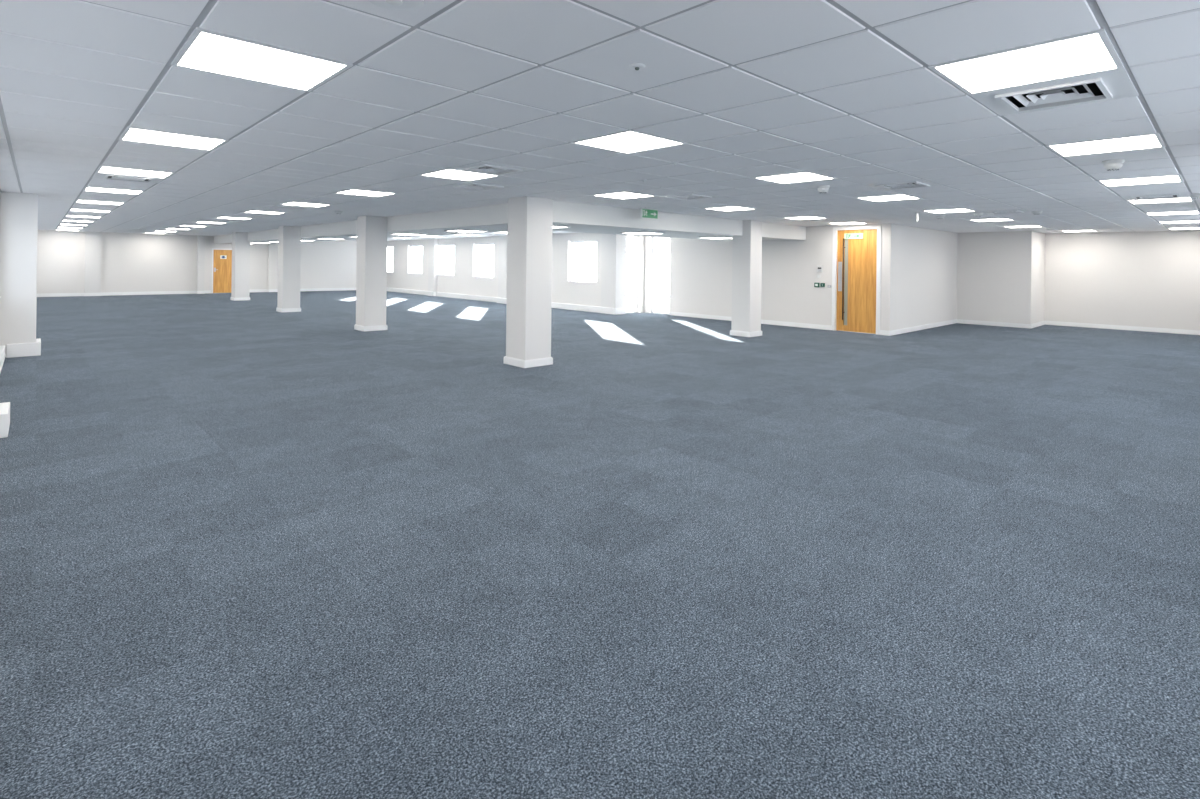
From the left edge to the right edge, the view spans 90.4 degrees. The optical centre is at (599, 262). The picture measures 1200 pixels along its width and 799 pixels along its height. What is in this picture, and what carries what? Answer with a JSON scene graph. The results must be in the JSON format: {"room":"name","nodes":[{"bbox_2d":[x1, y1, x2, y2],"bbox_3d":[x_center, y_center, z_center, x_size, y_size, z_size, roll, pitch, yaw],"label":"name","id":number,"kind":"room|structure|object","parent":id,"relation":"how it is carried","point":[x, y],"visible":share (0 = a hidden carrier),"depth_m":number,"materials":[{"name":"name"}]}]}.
{"room":"open-plan office","nodes":[
{"label":"open-plan office","id":0,"kind":"room"},
{"bbox_2d":[37,230,267,293],"bbox_3d":[-15.087,-0.091,24.373,12.280,2.620,0.300,1,0,-43],"label":"wall","id":1,"kind":"structure","parent":0,"point":[130,262],"depth_m":22.09,"materials":[{"name":"white paint"}]},
{"bbox_2d":[84,232,101,292],"bbox_3d":[-18.086,0.028,21.255,0.440,2.307,0.120,1,0,-43],"label":"pilaster","id":2,"kind":"object","parent":1,"relation":"attached to","point":[92,239],"depth_m":21.21,"materials":[{"name":"white paint"}]},
{"bbox_2d":[37,288,355,296],"bbox_3d":[-15.041,1.160,24.075,11.800,0.120,0.218,1,0,-43],"label":"baseboard","id":3,"kind":"structure","parent":1,"relation":"attached to","point":[311,289],"depth_m":22.53,"materials":[{"name":"white paint"}]},
{"bbox_2d":[197,235,204,290],"bbox_3d":[-15.710,0.058,23.443,0.220,2.307,0.200,1,0,-43],"label":"pilaster","id":4,"kind":"object","parent":1,"relation":"attached to","point":[200,238],"depth_m":23.37,"materials":[{"name":"white paint"}]},
{"bbox_2d":[211,248,231,292],"bbox_3d":[-15.248,0.320,24.064,0.750,1.795,0.175,1,0,-43],"label":"door","id":5,"kind":"structure","parent":1,"relation":"in","point":[221,258],"depth_m":24.02,"materials":[{"name":"brown wood"}]},
{"bbox_2d":[268,240,356,289],"bbox_3d":[-12.342,0.100,26.678,4.520,2.307,0.120,1,0,-43],"label":"wall","id":6,"kind":"structure","parent":1,"relation":"attached to","point":[324,264],"depth_m":26.61,"materials":[{"name":"white paint"}]},
{"bbox_2d":[387,233,601,306],"bbox_3d":[-5.129,0.035,22.477,0.200,2.620,16.130,1,0,-43],"label":"wall","id":7,"kind":"structure","parent":0,"point":[462,282],"depth_m":21.72,"materials":[{"name":"white paint"}]},
{"bbox_2d":[316,238,344,239],"bbox_3d":[-7.487,-0.671,16.578,0.594,0.022,0.594,1,0,-43],"label":"ceiling light","id":8,"kind":"object","parent":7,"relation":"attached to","point":[316,238],"visible":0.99,"depth_m":16.43,"materials":[{"name":"white plastic"}]},
{"bbox_2d":[390,233,427,235],"bbox_3d":[-4.192,-0.630,13.088,0.594,0.022,0.594,1,0,-43],"label":"ceiling light","id":9,"kind":"object","parent":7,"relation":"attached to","point":[414,234],"visible":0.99,"depth_m":13.02,"materials":[{"name":"white plastic"}]},
{"bbox_2d":[407,245,422,273],"bbox_3d":[-7.770,-0.138,25.229,0.185,1.220,1.360,1,0,-43],"label":"window","id":10,"kind":"structure","parent":7,"relation":"in","point":[411,246],"depth_m":25.71,"materials":[{"name":"white plastic"}]},
{"bbox_2d":[428,239,437,291],"bbox_3d":[-6.696,0.172,23.880,0.150,2.307,0.480,1,0,-43],"label":"column","id":11,"kind":"structure","parent":7,"relation":"attached to","point":[433,243],"depth_m":23.75,"materials":[{"name":"white paint"}]},
{"bbox_2d":[439,244,454,275],"bbox_3d":[-5.999,-0.116,23.353,0.185,1.220,1.400,1,0,-43],"label":"window","id":12,"kind":"structure","parent":7,"relation":"in","point":[443,244],"depth_m":23.85,"materials":[{"name":"white plastic"}]},
{"bbox_2d":[444,229,487,232],"bbox_3d":[-2.545,-0.609,11.342,0.594,0.022,0.594,1,0,-43],"label":"ceiling light","id":13,"kind":"object","parent":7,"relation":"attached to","point":[453,230],"visible":1,"depth_m":11.24,"materials":[{"name":"white plastic"}]},
{"bbox_2d":[454,230,482,231],"bbox_3d":[-2.545,-0.607,11.342,0.551,0.012,0.551,1,0,-43],"label":"diffuser","id":14,"kind":"object","parent":13,"relation":"attached to","point":[454,230],"depth_m":11.29,"materials":[{"name":"white plastic"}]},
{"bbox_2d":[472,243,493,277],"bbox_3d":[-4.139,-0.092,21.382,0.185,1.220,1.380,1,0,-43],"label":"window","id":15,"kind":"structure","parent":7,"relation":"in","point":[476,275],"depth_m":21.84,"materials":[{"name":"white plastic"}]},
{"bbox_2d":[498,235,506,298],"bbox_3d":[-3.190,0.216,20.129,0.200,2.307,0.550,1,0,-43],"label":"column","id":16,"kind":"structure","parent":7,"relation":"attached to","point":[502,271],"depth_m":20.08,"materials":[{"name":"white paint"}]},
{"bbox_2d":[387,287,625,314],"bbox_3d":[-5.123,1.255,22.203,0.456,0.180,16.274,1,0,-44],"label":"baseboard","id":17,"kind":"structure","parent":7,"relation":"attached to","point":[605,310],"depth_m":20.17,"materials":[{"name":"white paint"}]},
{"bbox_2d":[214,200,805,243],"bbox_3d":[-5.384,-0.803,18.665,7.520,0.324,21.310,1,0,-43],"label":"beam","id":18,"kind":"structure","parent":7,"relation":"attached to","point":[584,218],"depth_m":10.72,"materials":[{"name":"white paint"}]},
{"bbox_2d":[552,225,569,227],"bbox_3d":[-0.897,-0.588,9.597,0.594,0.022,0.594,1,0,-43],"label":"ceiling light","id":19,"kind":"object","parent":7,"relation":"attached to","point":[553,226],"visible":0.3,"depth_m":9.48,"materials":[{"name":"white plastic"}]},
{"bbox_2d":[569,240,596,282],"bbox_3d":[-0.480,-0.046,17.506,0.185,1.220,1.280,1,0,-43],"label":"window","id":20,"kind":"structure","parent":7,"relation":"in","point":[572,242],"depth_m":17.96,"materials":[{"name":"white plastic"}]},
{"bbox_2d":[601,234,626,307],"bbox_3d":[0.384,0.261,16.641,0.410,2.307,0.570,1,0,-43],"label":"wall","id":21,"kind":"structure","parent":7,"relation":"attached to","point":[613,267],"depth_m":16.46,"materials":[{"name":"white paint"}]},
{"bbox_2d":[0,290,1199,798],"bbox_3d":[-2.726,1.436,16.030,19.430,0.120,29.430,1,0,-43],"label":"floor","id":22,"kind":"structure","parent":0,"point":[250,549],"depth_m":2.82,"materials":[{"name":"carpet"}]},
{"bbox_2d":[0,402,9,437],"bbox_3d":[-4.830,0.206,4.726,0.223,2.286,0.510,1,0,-43],"label":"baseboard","id":23,"kind":"structure","parent":22,"relation":"on","point":[4,407],"depth_m":4.61,"materials":[{"name":"white paint"}]},
{"bbox_2d":[0,192,40,357],"bbox_3d":[-8.245,0.163,8.488,0.423,2.286,0.560,1,0,-43],"label":"column","id":24,"kind":"structure","parent":22,"relation":"on","point":[18,211],"depth_m":8.30,"materials":[{"name":"white paint"}]},
{"bbox_2d":[230,232,249,300],"bbox_3d":[-12.124,0.114,20.110,0.480,2.286,0.490,1,0,-43],"label":"column","id":25,"kind":"structure","parent":22,"relation":"on","point":[240,288],"depth_m":19.94,"materials":[{"name":"white paint"}]},
{"bbox_2d":[276,226,300,311],"bbox_3d":[-8.352,0.161,16.012,0.480,2.286,0.490,1,0,-43],"label":"column","id":26,"kind":"structure","parent":22,"relation":"on","point":[289,237],"depth_m":15.85,"materials":[{"name":"white paint"}]},
{"bbox_2d":[354,216,387,331],"bbox_3d":[-4.625,0.208,12.063,0.480,2.286,0.490,1,0,-43],"label":"column","id":27,"kind":"structure","parent":22,"relation":"on","point":[371,267],"depth_m":11.90,"materials":[{"name":"white paint"}]},
{"bbox_2d":[504,196,552,367],"bbox_3d":[-0.979,0.255,8.245,0.480,2.286,0.490,1,0,-43],"label":"column","id":28,"kind":"structure","parent":22,"relation":"on","point":[530,219],"depth_m":8.08,"materials":[{"name":"white paint"}]},
{"bbox_2d":[730,220,761,336],"bbox_3d":[2.932,0.304,11.902,0.450,2.286,0.460,1,0,-43],"label":"column","id":29,"kind":"structure","parent":22,"relation":"on","point":[746,248],"depth_m":11.75,"materials":[{"name":"white paint"}]},
{"bbox_2d":[0,0,1199,240],"bbox_3d":[-2.696,-0.926,16.030,18.830,0.030,28.830,1,0,-43],"label":"ceiling","id":30,"kind":"structure","parent":0,"point":[847,91],"depth_m":3.45,"materials":[{"name":"white tile"}]},
{"bbox_2d":[65,215,100,217],"bbox_3d":[-11.418,-1.030,13.171,0.594,0.022,0.594,1,0,-43],"label":"recessed light","id":31,"kind":"object","parent":30,"relation":"in","point":[66,215],"visible":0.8,"depth_m":13.16,"materials":[{"name":"white plastic"}]},
{"bbox_2d":[69,208,110,212],"bbox_3d":[-9.770,-1.010,11.426,0.594,0.022,0.594,1,0,-43],"label":"recessed light","id":32,"kind":"object","parent":30,"relation":"in","point":[70,208],"visible":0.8,"depth_m":11.42,"materials":[{"name":"white plastic"}]},
{"bbox_2d":[72,209,108,211],"bbox_3d":[-9.770,-1.008,11.426,0.551,0.012,0.551,1,0,-43],"label":"diffuser","id":33,"kind":"object","parent":32,"relation":"attached to","point":[72,209],"depth_m":11.41,"materials":[{"name":"white plastic"}]},
{"bbox_2d":[75,200,123,204],"bbox_3d":[-8.123,-0.989,9.681,0.594,0.022,0.594,1,0,-43],"label":"recessed light","id":34,"kind":"object","parent":30,"relation":"in","point":[76,201],"visible":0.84,"depth_m":9.69,"materials":[{"name":"white plastic"}]},
{"bbox_2d":[83,186,143,194],"bbox_3d":[-6.476,-0.968,7.936,0.594,0.022,0.594,1,0,-43],"label":"recessed light","id":35,"kind":"object","parent":30,"relation":"in","point":[86,188],"visible":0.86,"depth_m":7.92,"materials":[{"name":"white plastic"}]},
{"bbox_2d":[92,172,165,182],"bbox_3d":[-5.239,-1.018,6.627,0.594,0.179,0.594,1,0,-43],"label":"ceiling vent","id":36,"kind":"object","parent":30,"relation":"in","point":[107,176],"visible":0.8,"depth_m":6.62,"materials":[{"name":"grey metal"}]},
{"bbox_2d":[96,165,174,177],"bbox_3d":[-4.828,-0.947,6.191,0.594,0.022,0.594,1,0,-43],"label":"recessed light","id":37,"kind":"object","parent":30,"relation":"in","point":[102,169],"visible":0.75,"depth_m":6.18,"materials":[{"name":"white plastic"}]},
{"bbox_2d":[119,126,228,150],"bbox_3d":[-3.181,-0.926,4.445,0.594,0.022,0.594,1,0,-43],"label":"recessed light","id":38,"kind":"object","parent":30,"relation":"in","point":[133,134],"visible":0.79,"depth_m":4.42,"materials":[{"name":"white plastic"}]},
{"bbox_2d":[195,221,223,223],"bbox_3d":[-9.673,-1.008,14.819,0.594,0.022,0.594,1,0,-43],"label":"recessed light","id":39,"kind":"object","parent":30,"relation":"in","point":[198,221],"visible":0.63,"depth_m":14.79,"materials":[{"name":"white plastic"}]},
{"bbox_2d":[217,217,252,219],"bbox_3d":[-8.025,-0.988,13.074,0.594,0.022,0.594,1,0,-43],"label":"recessed light","id":40,"kind":"object","parent":30,"relation":"in","point":[217,217],"visible":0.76,"depth_m":13.13,"materials":[{"name":"white plastic"}]},
{"bbox_2d":[220,217,250,218],"bbox_3d":[-8.025,-0.986,13.074,0.551,0.012,0.551,1,0,-43],"label":"diffuser","id":41,"kind":"object","parent":40,"relation":"attached to","point":[220,217],"depth_m":13.12,"materials":[{"name":"white plastic"}]},
{"bbox_2d":[171,27,352,91],"bbox_3d":[-1.534,-0.905,2.700,0.594,0.022,0.594,1,0,-43],"label":"recessed light","id":42,"kind":"object","parent":30,"relation":"in","point":[205,50],"visible":0.82,"depth_m":2.66,"materials":[{"name":"white plastic"}]},
{"bbox_2d":[245,210,283,213],"bbox_3d":[-6.378,-0.967,11.329,0.594,0.022,0.594,1,0,-43],"label":"recessed light","id":43,"kind":"object","parent":30,"relation":"in","point":[250,211],"visible":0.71,"depth_m":11.34,"materials":[{"name":"white plastic"}]},
{"bbox_2d":[249,211,279,213],"bbox_3d":[-6.378,-0.965,11.329,0.551,0.012,0.551,1,0,-43],"label":"diffuser","id":44,"kind":"object","parent":43,"relation":"attached to","point":[263,212],"depth_m":11.34,"materials":[{"name":"white plastic"}]},
{"bbox_2d":[270,204,316,208],"bbox_3d":[-5.142,-1.017,10.020,0.594,0.179,0.594,1,0,-43],"label":"ceiling vent","id":45,"kind":"object","parent":30,"relation":"in","point":[278,205],"visible":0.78,"depth_m":9.99,"materials":[{"name":"grey plastic"}]},
{"bbox_2d":[280,202,328,206],"bbox_3d":[-4.731,-0.946,9.583,0.594,0.022,0.594,1,0,-43],"label":"recessed light","id":46,"kind":"object","parent":30,"relation":"in","point":[287,203],"visible":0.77,"depth_m":9.58,"materials":[{"name":"white plastic"}]},
{"bbox_2d":[334,189,396,196],"bbox_3d":[-3.083,-0.925,7.838,0.594,0.022,0.594,1,0,-43],"label":"recessed light","id":47,"kind":"object","parent":30,"relation":"in","point":[349,191],"visible":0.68,"depth_m":7.84,"materials":[{"name":"white plastic"}]},
{"bbox_2d":[339,190,392,195],"bbox_3d":[-3.083,-0.923,7.838,0.551,0.012,0.551,1,0,-43],"label":"diffuser","id":48,"kind":"object","parent":47,"relation":"attached to","point":[352,192],"depth_m":7.85,"materials":[{"name":"white plastic"}]},
{"bbox_2d":[419,168,498,180],"bbox_3d":[-1.436,-0.904,6.093,0.594,0.022,0.594,1,0,-43],"label":"recessed light","id":49,"kind":"object","parent":30,"relation":"in","point":[447,173],"visible":0.67,"depth_m":6.08,"materials":[{"name":"white plastic"}]},
{"bbox_2d":[425,170,494,179],"bbox_3d":[-1.436,-0.902,6.093,0.551,0.012,0.551,1,0,-43],"label":"diffuser","id":50,"kind":"object","parent":49,"relation":"attached to","point":[449,174],"depth_m":6.09,"materials":[{"name":"white plastic"}]},
{"bbox_2d":[443,181,513,189],"bbox_3d":[-1.411,-0.969,6.941,0.594,0.179,0.594,1,0,-43],"label":"ceiling vent","id":51,"kind":"object","parent":30,"relation":"in","point":[467,184],"visible":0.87,"depth_m":6.90,"materials":[{"name":"grey metal"}]},
{"bbox_2d":[448,161,535,175],"bbox_3d":[-1.023,-0.965,5.657,0.594,0.179,0.594,1,0,-43],"label":"ceiling vent","id":52,"kind":"object","parent":30,"relation":"in","point":[478,167],"visible":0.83,"depth_m":5.61,"materials":[{"name":"grey metal"}]},
{"bbox_2d":[591,191,653,198],"bbox_3d":[0.309,-0.882,7.740,0.594,0.022,0.594,1,0,-43],"label":"recessed light","id":53,"kind":"object","parent":30,"relation":"in","point":[619,195],"visible":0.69,"depth_m":7.73,"materials":[{"name":"white plastic"}]},
{"bbox_2d":[572,129,686,153],"bbox_3d":[0.211,-0.883,4.348,0.594,0.022,0.594,1,0,-43],"label":"recessed light","id":54,"kind":"object","parent":30,"relation":"in","point":[629,141],"visible":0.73,"depth_m":4.32,"materials":[{"name":"white plastic"}]},
{"bbox_2d":[629,63,644,69],"bbox_3d":[0.165,-0.866,2.648,0.072,0.019,0.072,1,0,-43],"label":"smoke detector","id":55,"kind":"object","parent":30,"relation":"in","point":[636,66],"visible":1,"depth_m":2.63,"materials":[{"name":"white plastic"}]},
{"bbox_2d":[620,231,663,234],"bbox_3d":[0.799,-0.566,11.296,0.594,0.022,0.594,1,0,-43],"label":"ceiling light","id":56,"kind":"object","parent":30,"relation":"in","point":[636,232],"visible":1,"depth_m":11.21,"materials":[{"name":"white plastic"}]},
{"bbox_2d":[640,207,657,219],"bbox_3d":[0.783,-0.781,9.407,0.400,0.172,0.025,1,0,-43],"label":"exit sign","id":57,"kind":"object","parent":30,"relation":"hanging from","point":[645,213],"visible":1,"depth_m":9.39,"materials":[{"name":"green plastic"}]},
{"bbox_2d":[660,192,721,199],"bbox_3d":[1.158,-0.937,7.716,0.594,0.179,0.594,1,0,-43],"label":"ceiling vent","id":58,"kind":"object","parent":30,"relation":"in","point":[693,195],"visible":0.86,"depth_m":7.66,"materials":[{"name":"grey"}]},
{"bbox_2d":[698,236,732,238],"bbox_3d":[2.545,-0.544,12.943,0.594,0.022,0.594,1,0,-43],"label":"ceiling light","id":59,"kind":"object","parent":30,"relation":"in","point":[718,237],"visible":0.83,"depth_m":12.85,"materials":[{"name":"white plastic"}]},
{"bbox_2d":[704,206,753,210],"bbox_3d":[2.054,-0.860,9.388,0.594,0.022,0.594,1,0,-43],"label":"recessed light","id":60,"kind":"object","parent":30,"relation":"in","point":[732,208],"visible":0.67,"depth_m":9.36,"materials":[{"name":"white plastic"}]},
{"bbox_2d":[709,207,749,210],"bbox_3d":[2.054,-0.858,9.388,0.551,0.012,0.551,1,0,-43],"label":"diffuser","id":61,"kind":"object","parent":60,"relation":"attached to","point":[718,208],"depth_m":9.37,"materials":[{"name":"white plastic"}]},
{"bbox_2d":[753,171,836,183],"bbox_3d":[1.956,-0.861,5.995,0.594,0.022,0.594,1,0,-43],"label":"recessed light","id":62,"kind":"object","parent":30,"relation":"in","point":[806,176],"visible":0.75,"depth_m":5.98,"materials":[{"name":"white plastic"}]},
{"bbox_2d":[787,216,826,219],"bbox_3d":[3.799,-0.838,11.035,0.594,0.022,0.594,1,0,-43],"label":"recessed light","id":63,"kind":"object","parent":30,"relation":"in","point":[807,217],"visible":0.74,"depth_m":11.07,"materials":[{"name":"white plastic"}]},
{"bbox_2d":[790,217,821,219],"bbox_3d":[3.799,-0.836,11.035,0.551,0.012,0.551,1,0,-43],"label":"diffuser","id":64,"kind":"object","parent":63,"relation":"attached to","point":[796,218],"depth_m":11.11,"materials":[{"name":"white plastic"}]},
{"bbox_2d":[817,185,829,192],"bbox_3d":[2.456,-0.807,6.558,0.138,0.078,0.138,1,0,-43],"label":"smoke detector","id":65,"kind":"object","parent":30,"relation":"attached to","point":[821,188],"visible":1,"depth_m":6.51,"materials":[{"name":"white plastic"}]},
{"bbox_2d":[829,222,868,224],"bbox_3d":[5.108,-0.821,12.271,0.594,0.022,0.594,1,0,-43],"label":"recessed light","id":66,"kind":"object","parent":30,"relation":"in","point":[843,223],"visible":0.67,"depth_m":12.29,"materials":[{"name":"white plastic"}]},
{"bbox_2d":[858,194,921,201],"bbox_3d":[3.702,-0.839,7.643,0.594,0.022,0.594,1,0,-43],"label":"recessed light","id":67,"kind":"object","parent":30,"relation":"in","point":[901,196],"visible":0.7,"depth_m":7.62,"materials":[{"name":"white plastic"}]},
{"bbox_2d":[862,195,916,200],"bbox_3d":[3.702,-0.837,7.643,0.551,0.012,0.551,1,0,-43],"label":"diffuser","id":68,"kind":"object","parent":67,"relation":"attached to","point":[888,197],"depth_m":7.65,"materials":[{"name":"white plastic"}]},
{"bbox_2d":[863,179,941,189],"bbox_3d":[3.242,-0.911,6.383,0.594,0.179,0.594,1,0,-43],"label":"ceiling vent","id":69,"kind":"object","parent":30,"relation":"in","point":[920,182],"visible":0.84,"depth_m":6.34,"materials":[{"name":"grey metal"}]},
{"bbox_2d":[925,208,974,212],"bbox_3d":[5.447,-0.817,9.290,0.594,0.022,0.594,1,0,-43],"label":"recessed light","id":70,"kind":"object","parent":30,"relation":"in","point":[964,209],"visible":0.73,"depth_m":9.25,"materials":[{"name":"white plastic"}]},
{"bbox_2d":[928,209,970,212],"bbox_3d":[5.447,-0.815,9.290,0.551,0.012,0.551,1,0,-43],"label":"diffuser","id":71,"kind":"object","parent":70,"relation":"attached to","point":[946,210],"depth_m":9.25,"materials":[{"name":"white plastic"}]},
{"bbox_2d":[972,218,1012,221],"bbox_3d":[7.192,-0.795,10.938,0.594,0.022,0.594,1,0,-43],"label":"recessed light","id":72,"kind":"object","parent":30,"relation":"in","point":[1000,219],"visible":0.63,"depth_m":10.88,"materials":[{"name":"white plastic"}]},
{"bbox_2d":[974,219,1009,220],"bbox_3d":[7.192,-0.793,10.938,0.551,0.012,0.551,1,0,-43],"label":"diffuser","id":73,"kind":"object","parent":72,"relation":"attached to","point":[974,219],"depth_m":10.93,"materials":[{"name":"white plastic"}]},
{"bbox_2d":[978,209,1030,213],"bbox_3d":[6.296,-0.872,9.266,0.594,0.179,0.594,1,0,-43],"label":"ceiling vent","id":74,"kind":"object","parent":30,"relation":"in","point":[1014,210],"visible":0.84,"depth_m":9.22,"materials":[{"name":"grey metal"}]},
{"bbox_2d":[1003,225,1042,227],"bbox_3d":[8.937,-0.773,12.585,0.594,0.022,0.594,1,0,-43],"label":"recessed light","id":75,"kind":"object","parent":30,"relation":"in","point":[1033,225],"visible":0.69,"depth_m":12.56,"materials":[{"name":"white plastic"}]},
{"bbox_2d":[1007,226,1039,227],"bbox_3d":[8.937,-0.771,12.585,0.551,0.012,0.551,1,0,-43],"label":"diffuser","id":76,"kind":"object","parent":75,"relation":"attached to","point":[1007,226],"depth_m":12.57,"materials":[{"name":"white plastic"}]},
{"bbox_2d":[928,28,1123,94],"bbox_3d":[1.859,-0.863,2.602,0.594,0.022,0.594,1,0,-43],"label":"recessed light","id":77,"kind":"object","parent":30,"relation":"in","point":[1090,52],"visible":0.79,"depth_m":2.56,"materials":[{"name":"white plastic"}]},
{"bbox_2d":[970,67,1138,115],"bbox_3d":[2.296,-0.922,3.014,0.594,0.179,0.594,1,0,-43],"label":"ceiling vent","id":78,"kind":"object","parent":30,"relation":"in","point":[1113,84],"visible":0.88,"depth_m":3.01,"materials":[{"name":"white metal"}]},
{"bbox_2d":[1063,230,1095,231],"bbox_3d":[11.094,-0.746,13.796,0.594,0.022,0.594,1,0,-43],"label":"recessed light","id":79,"kind":"object","parent":30,"relation":"in","point":[1073,230],"visible":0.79,"depth_m":13.89,"materials":[{"name":"white plastic"}]},
{"bbox_2d":[1045,133,1165,156],"bbox_3d":[3.604,-0.841,4.250,0.594,0.022,0.594,1,0,-43],"label":"recessed light","id":80,"kind":"object","parent":30,"relation":"in","point":[1147,141],"visible":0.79,"depth_m":4.23,"materials":[{"name":"white plastic"}]},
{"bbox_2d":[1102,159,1124,170],"bbox_3d":[4.138,-0.786,4.805,0.138,0.078,0.138,1,0,-43],"label":"smoke detector","id":81,"kind":"object","parent":30,"relation":"attached to","point":[1114,164],"visible":1,"depth_m":4.76,"materials":[{"name":"white plastic"}]},
{"bbox_2d":[1097,174,1183,186],"bbox_3d":[5.349,-0.818,5.897,0.594,0.022,0.594,1,0,-43],"label":"recessed light","id":82,"kind":"object","parent":30,"relation":"in","point":[1170,178],"visible":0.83,"depth_m":5.88,"materials":[{"name":"white plastic"}]},
{"bbox_2d":[1101,176,1179,185],"bbox_3d":[5.349,-0.816,5.897,0.551,0.012,0.551,1,0,-43],"label":"diffuser","id":83,"kind":"object","parent":82,"relation":"attached to","point":[1156,179],"depth_m":5.89,"materials":[{"name":"white plastic"}]},
{"bbox_2d":[1120,192,1190,199],"bbox_3d":[6.659,-0.867,7.133,0.594,0.179,0.594,1,0,-43],"label":"ceiling vent","id":84,"kind":"object","parent":30,"relation":"in","point":[1170,195],"visible":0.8,"depth_m":7.12,"materials":[{"name":"grey"}]},
{"bbox_2d":[1126,197,1193,203],"bbox_3d":[7.094,-0.796,7.545,0.594,0.022,0.594,1,0,-43],"label":"recessed light","id":85,"kind":"object","parent":30,"relation":"in","point":[1184,199],"visible":0.63,"depth_m":7.56,"materials":[{"name":"white plastic"}]},
{"bbox_2d":[1146,210,1199,215],"bbox_3d":[8.839,-0.774,9.192,0.594,0.022,0.594,1,0,-43],"label":"recessed light","id":86,"kind":"object","parent":30,"relation":"in","point":[1181,212],"visible":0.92,"depth_m":9.21,"materials":[{"name":"white plastic"}]},
{"bbox_2d":[1148,211,1197,214],"bbox_3d":[8.839,-0.772,9.192,0.551,0.012,0.551,1,0,-43],"label":"diffuser","id":87,"kind":"object","parent":86,"relation":"attached to","point":[1182,212],"depth_m":9.21,"materials":[{"name":"white plastic"}]},
{"bbox_2d":[1158,220,1199,223],"bbox_3d":[10.584,-0.752,10.840,0.594,0.022,0.594,1,0,-43],"label":"recessed light","id":88,"kind":"object","parent":30,"relation":"in","point":[1198,221],"visible":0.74,"depth_m":10.91,"materials":[{"name":"white plastic"}]},
{"bbox_2d":[1161,221,1199,222],"bbox_3d":[10.584,-0.750,10.840,0.551,0.012,0.551,1,0,-43],"label":"diffuser","id":89,"kind":"object","parent":88,"relation":"attached to","point":[1165,221],"depth_m":10.88,"materials":[{"name":"white plastic"}]},
{"bbox_2d":[1168,227,1199,229],"bbox_3d":[12.329,-0.730,12.487,0.594,0.022,0.594,1,0,-43],"label":"recessed light","id":90,"kind":"object","parent":30,"relation":"in","point":[1196,227],"visible":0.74,"depth_m":12.54,"materials":[{"name":"white plastic"}]},
{"bbox_2d":[1189,193,1199,198],"bbox_3d":[6.842,-0.764,6.821,0.138,0.052,0.138,1,0,-43],"label":"smoke detector","id":91,"kind":"object","parent":30,"relation":"attached to","point":[1195,195],"visible":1,"depth_m":6.79,"materials":[{"name":"white plastic"}]},
{"bbox_2d":[628,235,644,312],"bbox_3d":[0.897,0.111,16.938,0.740,2.620,0.300,1,0,-43],"label":"wall","id":92,"kind":"structure","parent":0,"point":[641,239],"depth_m":17.02,"materials":[{"name":"white paint"}]},
{"bbox_2d":[626,235,637,312],"bbox_3d":[0.853,0.326,16.872,0.590,2.190,0.060,1,0,-43],"label":"window","id":93,"kind":"structure","parent":92,"relation":"in","point":[632,241],"depth_m":16.92,"materials":[{"name":"white plastic"}]},
{"bbox_2d":[644,223,893,330],"bbox_3d":[3.555,0.145,14.785,0.170,2.620,7.080,1,0,-43],"label":"wall","id":94,"kind":"structure","parent":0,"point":[700,270],"depth_m":14.05,"materials":[{"name":"white paint"}]},
{"bbox_2d":[651,237,669,314],"bbox_3d":[1.755,0.337,16.754,0.060,2.190,0.750,1,0,-43],"label":"window","id":95,"kind":"structure","parent":94,"relation":"attached to","point":[660,245],"depth_m":16.82,"materials":[{"name":"white plastic"}]},
{"bbox_2d":[669,311,890,335],"bbox_3d":[3.905,1.409,14.259,0.018,0.100,5.848,1,0,-43],"label":"baseboard","id":96,"kind":"structure","parent":94,"relation":"attached to","point":[771,322],"depth_m":14.01,"materials":[{"name":"white paint"}]},
{"bbox_2d":[817,265,822,271],"bbox_3d":[4.881,0.127,13.231,0.034,0.150,0.120,1,0,-43],"label":"intercom","id":97,"kind":"object","parent":94,"relation":"attached to","point":[819,267],"visible":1,"depth_m":13.21,"materials":[{"name":"white plastic"}]},
{"bbox_2d":[831,226,881,334],"bbox_3d":[5.473,0.354,12.693,0.189,2.250,1.030,1,0,-43],"label":"door","id":98,"kind":"structure","parent":94,"relation":"attached to","point":[856,263],"depth_m":12.67,"materials":[{"name":"brown wood"}]},
{"bbox_2d":[844,233,862,238],"bbox_3d":[5.416,-0.572,12.724,0.022,0.120,0.400,1,0,-43],"label":"exit sign","id":99,"kind":"object","parent":98,"relation":"attached to","point":[846,235],"visible":1,"depth_m":12.72,"materials":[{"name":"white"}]},
{"bbox_2d":[893,224,956,329],"bbox_3d":[7.554,0.196,13.899,4.430,2.620,0.300,1,0,-43],"label":"wall","id":100,"kind":"structure","parent":0,"point":[925,260],"depth_m":13.46,"materials":[{"name":"white paint"}]},
{"bbox_2d":[956,231,1044,323],"bbox_3d":[10.236,0.230,15.158,1.800,2.620,1.550,1,0,-43],"label":"wall","id":101,"kind":"structure","parent":0,"point":[1001,275],"depth_m":14.51,"materials":[{"name":"white paint"}]},
{"bbox_2d":[890,319,1199,335],"bbox_3d":[9.987,1.486,13.578,8.111,0.100,3.019,1,0,1],"label":"baseboard","id":102,"kind":"structure","parent":101,"relation":"attached to","point":[1004,324],"depth_m":14.08,"materials":[{"name":"white paint"}]},
{"bbox_2d":[1044,230,1199,330],"bbox_3d":[12.727,0.261,13.611,0.300,2.620,4.120,1,0,-43],"label":"wall","id":103,"kind":"structure","parent":0,"point":[1143,278],"depth_m":13.90,"materials":[{"name":"white paint"}]},
{"bbox_3d":[-9.663,-0.022,9.464,0.300,2.620,29.430,1,0,-43],"label":"wall","id":104,"kind":"structure","parent":0,"visible":0},
{"bbox_2d":[0,345,5,372],"bbox_3d":[-9.541,1.199,9.594,0.078,0.180,28.790,1,0,-43],"label":"baseboard","id":105,"kind":"structure","parent":104,"relation":"attached to","point":[2,348],"depth_m":7.56,"materials":[{"name":"white paint"}]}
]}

